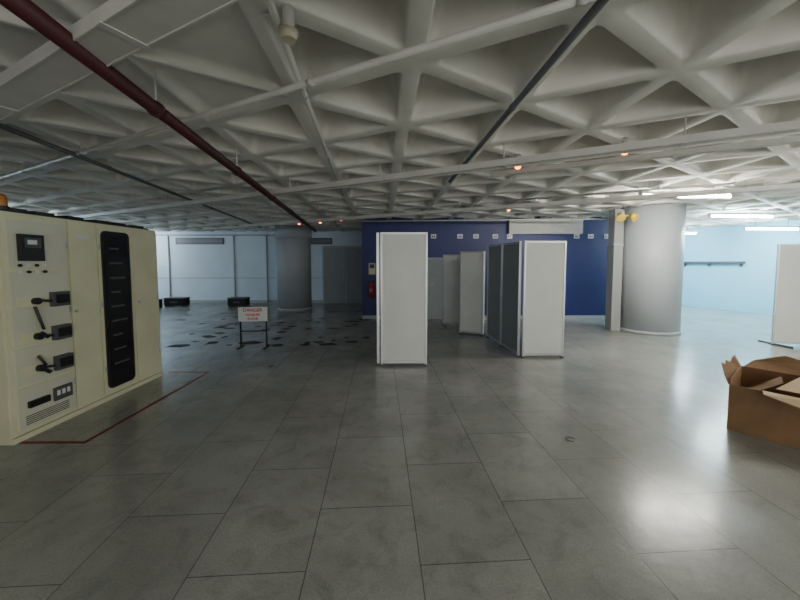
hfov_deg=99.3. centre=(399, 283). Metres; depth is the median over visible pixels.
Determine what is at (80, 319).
tall cabinet
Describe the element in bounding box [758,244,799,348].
partition panel
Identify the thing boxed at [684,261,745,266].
shelf rail
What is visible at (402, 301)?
partition panel
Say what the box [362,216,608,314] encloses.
wall
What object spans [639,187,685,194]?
lamp
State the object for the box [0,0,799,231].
ceiling
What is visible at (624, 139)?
lamp
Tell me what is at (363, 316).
baseboard
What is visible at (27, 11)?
pipe
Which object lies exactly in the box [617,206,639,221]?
emergency light
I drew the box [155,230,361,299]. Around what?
wall
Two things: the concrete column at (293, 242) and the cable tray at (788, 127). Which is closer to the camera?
the cable tray at (788, 127)
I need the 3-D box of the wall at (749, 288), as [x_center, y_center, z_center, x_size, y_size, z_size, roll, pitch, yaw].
[13.312,-0.444,4.804,0.151,3.500,18.433,-1,4,-17]
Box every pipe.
[0,0,316,231]
[0,0,595,178]
[0,123,261,227]
[253,132,799,198]
[265,0,343,195]
[344,214,608,221]
[448,0,608,182]
[504,177,799,201]
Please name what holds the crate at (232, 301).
on the floor
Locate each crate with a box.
[163,297,190,306]
[227,297,249,306]
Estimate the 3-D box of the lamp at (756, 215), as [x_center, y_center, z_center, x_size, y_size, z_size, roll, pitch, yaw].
[8.050,-1.653,8.014,1.600,0.178,0.071,0,4,-3]
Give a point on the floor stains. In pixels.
(321, 343)
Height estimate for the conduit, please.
2.740 m
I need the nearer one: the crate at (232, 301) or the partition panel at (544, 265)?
the partition panel at (544, 265)
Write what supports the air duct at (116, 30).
hanging from the ceiling
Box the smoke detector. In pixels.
[278,4,298,44]
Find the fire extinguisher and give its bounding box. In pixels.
[369,280,374,297]
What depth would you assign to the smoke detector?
1.65 m
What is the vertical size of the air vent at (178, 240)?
0.250 m
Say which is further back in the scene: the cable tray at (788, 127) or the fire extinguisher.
the fire extinguisher
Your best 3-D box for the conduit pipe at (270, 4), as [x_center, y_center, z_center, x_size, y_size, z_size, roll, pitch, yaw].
[-0.750,-1.408,3.220,0.043,0.082,5.423,0,4,-5]
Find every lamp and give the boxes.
[515,154,521,168]
[621,137,628,154]
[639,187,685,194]
[678,194,732,197]
[685,226,696,233]
[708,210,774,217]
[743,218,799,229]
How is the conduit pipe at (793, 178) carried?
attached to the ceiling
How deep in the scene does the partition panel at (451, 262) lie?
8.63 m
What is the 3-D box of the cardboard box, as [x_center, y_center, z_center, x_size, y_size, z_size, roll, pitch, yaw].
[3.641,1.087,3.106,1.034,0.650,0.986,-3,4,-38]
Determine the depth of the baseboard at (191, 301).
13.65 m
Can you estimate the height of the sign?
0.770 m
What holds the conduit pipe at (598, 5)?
attached to the ceiling
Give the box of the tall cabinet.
[0,193,162,444]
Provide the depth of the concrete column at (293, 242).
11.30 m
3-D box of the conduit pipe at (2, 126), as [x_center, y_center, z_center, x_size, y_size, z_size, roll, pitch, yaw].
[-3.725,-1.534,5.717,0.053,0.136,10.501,0,4,-8]
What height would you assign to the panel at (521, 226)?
0.400 m
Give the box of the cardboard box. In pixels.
[721,355,799,448]
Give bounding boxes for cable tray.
[58,116,799,218]
[240,176,799,226]
[490,135,799,176]
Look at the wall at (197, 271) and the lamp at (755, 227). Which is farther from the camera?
the wall at (197, 271)
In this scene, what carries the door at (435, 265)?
in the wall at (586, 258)
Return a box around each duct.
[0,0,239,120]
[605,209,624,330]
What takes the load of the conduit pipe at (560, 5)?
attached to the ceiling
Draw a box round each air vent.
[175,238,223,243]
[311,238,331,243]
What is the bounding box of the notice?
[369,263,374,273]
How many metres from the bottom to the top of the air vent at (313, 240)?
0.250 m
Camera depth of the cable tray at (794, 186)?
5.96 m
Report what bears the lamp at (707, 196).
hanging from the ceiling
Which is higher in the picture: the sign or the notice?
the notice
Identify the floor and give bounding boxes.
[0,303,799,599]
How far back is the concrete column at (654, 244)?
7.48 m
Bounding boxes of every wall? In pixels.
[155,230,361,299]
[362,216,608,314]
[682,220,799,314]
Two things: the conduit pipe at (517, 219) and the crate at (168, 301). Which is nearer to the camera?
the conduit pipe at (517, 219)
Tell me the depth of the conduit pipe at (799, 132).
3.59 m
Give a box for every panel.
[376,232,427,365]
[442,254,459,326]
[459,251,484,335]
[486,241,566,358]
[508,220,582,233]
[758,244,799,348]
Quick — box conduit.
[156,234,274,302]
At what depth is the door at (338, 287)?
13.55 m
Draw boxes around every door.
[322,246,361,302]
[427,258,442,318]
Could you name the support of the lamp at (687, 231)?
hanging from the ceiling
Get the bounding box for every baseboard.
[162,300,322,302]
[362,315,604,318]
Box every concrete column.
[275,225,311,310]
[620,203,686,335]
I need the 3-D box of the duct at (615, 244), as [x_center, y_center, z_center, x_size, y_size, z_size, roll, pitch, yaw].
[5.090,-0.318,8.071,0.240,2.850,0.270,0,4,0]
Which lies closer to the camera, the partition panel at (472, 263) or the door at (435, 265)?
the partition panel at (472, 263)
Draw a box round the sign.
[237,307,269,349]
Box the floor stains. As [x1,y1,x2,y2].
[166,307,370,346]
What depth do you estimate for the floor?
2.57 m
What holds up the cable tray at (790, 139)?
hanging from the ceiling
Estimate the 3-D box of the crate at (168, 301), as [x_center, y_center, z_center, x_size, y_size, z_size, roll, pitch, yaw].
[-8.300,0.663,12.664,0.740,0.330,0.440,0,4,0]
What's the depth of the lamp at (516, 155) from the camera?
3.90 m

